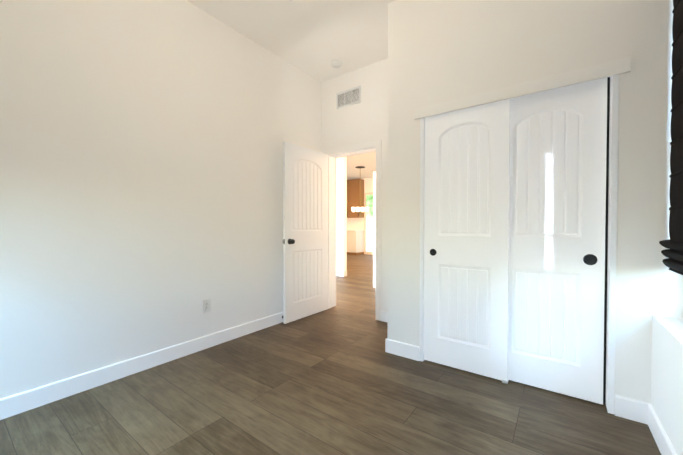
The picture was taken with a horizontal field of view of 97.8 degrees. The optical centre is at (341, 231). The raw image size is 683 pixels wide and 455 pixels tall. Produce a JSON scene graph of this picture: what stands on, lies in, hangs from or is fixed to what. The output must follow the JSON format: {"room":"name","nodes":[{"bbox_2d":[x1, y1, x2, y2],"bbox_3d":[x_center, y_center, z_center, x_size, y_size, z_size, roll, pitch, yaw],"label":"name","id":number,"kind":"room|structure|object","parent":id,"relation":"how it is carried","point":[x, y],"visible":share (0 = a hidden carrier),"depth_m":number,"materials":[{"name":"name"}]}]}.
{"room":"empty bedroom","nodes":[
{"label":"empty bedroom","id":0,"kind":"room"},
{"bbox_2d":[0,0,321,398],"bbox_3d":[-1.392,-0.457,2.620,0.120,3.070,4.048,1,1,36],"label":"wall","id":1,"kind":"structure","parent":0,"point":[141,177],"depth_m":2.26,"materials":[{"name":"white paint"}]},
{"bbox_2d":[0,312,282,419],"bbox_3d":[-1.359,1.020,2.569,0.020,0.118,3.728,1,1,36],"label":"baseboard","id":2,"kind":"structure","parent":1,"relation":"attached to","point":[12,405],"depth_m":2.18,"materials":[{"name":"white"}]},
{"bbox_2d":[203,299,210,312],"bbox_3d":[-1.237,0.686,2.742,0.008,0.116,0.072,1,1,36],"label":"wall outlet","id":3,"kind":"object","parent":1,"relation":"attached to","point":[206,305],"visible":1,"depth_m":2.74,"materials":[{"name":"white plastic"}]},
{"bbox_2d":[187,0,395,179],"bbox_3d":[-0.736,-2.092,6.503,10.344,0.080,11.300,1,1,36],"label":"ceiling","id":4,"kind":"structure","parent":0,"point":[314,38],"depth_m":2.96,"materials":[{"name":"white paint"}]},
{"bbox_2d":[331,60,341,67],"bbox_3d":[-0.061,-1.986,3.561,0.132,0.041,0.132,1,1,36],"label":"smoke detector","id":5,"kind":"object","parent":4,"relation":"attached to","point":[336,63],"visible":1,"depth_m":3.53,"materials":[{"name":"white plastic"}]},
{"bbox_3d":[0.614,-1.363,9.794,0.405,1.479,0.320,1,1,36],"label":"pendant light","id":6,"kind":"object","parent":4,"relation":"hanging from","visible":0},
{"bbox_2d":[352,207,368,211],"bbox_3d":[0.614,-0.714,9.805,0.556,0.138,0.115,0,1,1],"label":"shade","id":7,"kind":"object","parent":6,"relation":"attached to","point":[362,209],"visible":1,"depth_m":9.76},
{"bbox_2d":[0,254,660,454],"bbox_3d":[-0.736,1.048,6.551,10.344,0.060,11.300,1,1,36],"label":"floor","id":8,"kind":"structure","parent":0,"point":[337,379],"depth_m":1.82,"materials":[{"name":"brown wood"}]},
{"bbox_2d":[347,230,363,254],"bbox_3d":[0.091,0.443,12.284,1.594,0.973,0.639,1,1,36],"label":"base cabinet","id":9,"kind":"object","parent":8,"relation":"on","point":[355,242],"visible":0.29,"depth_m":11.74,"materials":[{"name":"white wood"}]},
{"bbox_2d":[366,194,372,251],"bbox_3d":[1.372,-0.269,11.729,0.927,2.372,0.004,1,1,36],"label":"glass door","id":10,"kind":"structure","parent":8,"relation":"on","point":[369,226],"depth_m":11.91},
{"bbox_2d":[373,172,375,287],"bbox_3d":[0.649,-0.026,5.489,0.095,2.120,0.122,1,1,36],"label":"door frame","id":11,"kind":"structure","parent":8,"relation":"on","point":[374,229],"depth_m":5.45,"materials":[{"name":"white wood"}]},
{"bbox_2d":[603,77,609,403],"bbox_3d":[1.199,0.062,2.197,1.147,2.045,0.004,1,1,36],"label":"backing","id":12,"kind":"object","parent":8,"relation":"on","point":[606,238],"visible":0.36,"depth_m":1.86,"materials":[{"name":"black"}]},
{"bbox_2d":[336,157,346,270],"bbox_3d":[-2.191,-0.545,8.339,5.620,3.070,0.120,1,1,36],"label":"wall","id":13,"kind":"structure","parent":0,"point":[344,223],"depth_m":6.70,"materials":[{"name":"beige paint"}]},
{"bbox_2d":[336,271,346,276],"bbox_3d":[-2.197,0.931,8.358,5.654,0.118,0.134,1,1,36],"label":"baseboard","id":14,"kind":"structure","parent":13,"relation":"attached to","point":[342,273],"depth_m":6.70,"materials":[{"name":"white wood"}]},
{"bbox_2d":[321,58,387,311],"bbox_3d":[1.051,-0.466,3.222,3.364,3.070,0.200,1,1,36],"label":"wall","id":15,"kind":"structure","parent":0,"point":[365,120],"depth_m":3.62,"materials":[{"name":"white paint"}]},
{"bbox_2d":[336,85,360,108],"bbox_3d":[0.087,-1.690,3.773,0.370,0.204,0.012,1,1,36],"label":"air vent","id":16,"kind":"object","parent":15,"relation":"in","point":[348,97],"visible":1,"depth_m":3.77,"materials":[{"name":"white metal"}]},
{"bbox_2d":[322,140,380,320],"bbox_3d":[0.167,-0.013,3.872,0.897,2.144,0.220,1,1,36],"label":"door frame","id":17,"kind":"structure","parent":15,"relation":"attached to","point":[356,149],"depth_m":3.93,"materials":[{"name":"white wood"}]},
{"bbox_2d":[283,142,328,323],"bbox_3d":[-0.425,0.019,3.696,0.171,2.062,0.774,1,1,36],"label":"bedroom door","id":18,"kind":"structure","parent":17,"relation":"attached to","point":[305,232],"depth_m":3.63,"materials":[{"name":"white wood"}]},
{"bbox_2d":[380,311,387,321],"bbox_3d":[0.641,1.007,3.410,0.433,0.118,0.014,1,1,36],"label":"baseboard","id":19,"kind":"structure","parent":15,"relation":"attached to","point":[384,315],"depth_m":3.50,"materials":[{"name":"white wood"}]},
{"bbox_2d":[347,177,372,229],"bbox_3d":[1.201,-0.601,11.931,6.880,3.070,0.120,1,1,36],"label":"wall","id":20,"kind":"structure","parent":0,"point":[352,223],"depth_m":12.14,"materials":[{"name":"beige paint"}]},
{"bbox_2d":[347,179,362,217],"bbox_3d":[0.604,-1.312,12.048,0.509,1.533,0.372,1,1,36],"label":"upper cabinet","id":21,"kind":"object","parent":20,"relation":"attached to","point":[355,193],"depth_m":11.90,"materials":[{"name":"brown wood"}]},
{"bbox_2d":[364,192,372,254],"bbox_3d":[1.369,-0.303,11.716,1.117,2.482,0.030,1,1,36],"label":"door frame","id":22,"kind":"structure","parent":20,"relation":"attached to","point":[368,193],"depth_m":12.00,"materials":[{"name":"white wood"}]},
{"bbox_2d":[387,0,682,413],"bbox_3d":[1.381,-0.453,2.394,1.856,3.070,0.750,1,1,36],"label":"wall","id":23,"kind":"structure","parent":0,"point":[440,51],"depth_m":1.90,"materials":[{"name":"white paint"}]},
{"bbox_2d":[385,339,418,360],"bbox_3d":[0.535,1.020,2.560,0.274,0.118,0.014,1,1,36],"label":"baseboard","id":24,"kind":"structure","parent":23,"relation":"attached to","point":[394,347],"depth_m":2.56,"materials":[{"name":"white wood"}]},
{"bbox_2d":[424,99,509,380],"bbox_3d":[0.942,0.055,2.296,0.610,2.032,0.039,1,1,36],"label":"closet door","id":25,"kind":"structure","parent":23,"relation":"in","point":[466,246],"depth_m":2.27,"materials":[{"name":"white wood"}]},
{"bbox_2d":[419,74,618,413],"bbox_3d":[1.168,0.048,2.155,1.205,2.075,0.112,1,1,36],"label":"trim","id":26,"kind":"structure","parent":23,"relation":"attached to","point":[612,237],"depth_m":1.78,"materials":[{"name":"white wood"}]},
{"bbox_2d":[414,57,630,119],"bbox_3d":[1.133,-0.962,2.090,1.298,0.080,0.021,1,1,36],"label":"trim","id":27,"kind":"structure","parent":23,"relation":"attached to","point":[607,69],"depth_m":1.98,"materials":[{"name":"white paint"}]},
{"bbox_2d":[508,77,606,404],"bbox_3d":[1.387,0.059,2.027,0.610,2.032,0.039,1,1,36],"label":"closet door","id":28,"kind":"structure","parent":23,"relation":"in","point":[557,202],"depth_m":1.97,"materials":[{"name":"white wood"}]},
{"bbox_2d":[651,316,682,454],"bbox_3d":[0.955,-0.423,0.400,0.200,3.070,2.978,1,1,36],"label":"wall","id":29,"kind":"structure","parent":0,"point":[667,374],"depth_m":1.44,"materials":[{"name":"white paint"}]},
{"bbox_2d":[640,401,677,454],"bbox_3d":[0.877,1.052,0.498,0.014,0.118,2.948,1,1,36],"label":"baseboard","id":30,"kind":"structure","parent":29,"relation":"attached to","point":[648,416],"depth_m":1.54,"materials":[{"name":"white"}]},
{"bbox_2d":[659,0,682,274],"bbox_3d":[1.331,-0.587,1.016,0.046,1.613,1.498,1,1,36],"label":"roman shade","id":31,"kind":"object","parent":29,"relation":"attached to","point":[673,253],"visible":0.98,"depth_m":1.53,"materials":[{"name":"black fabric"}]}
]}

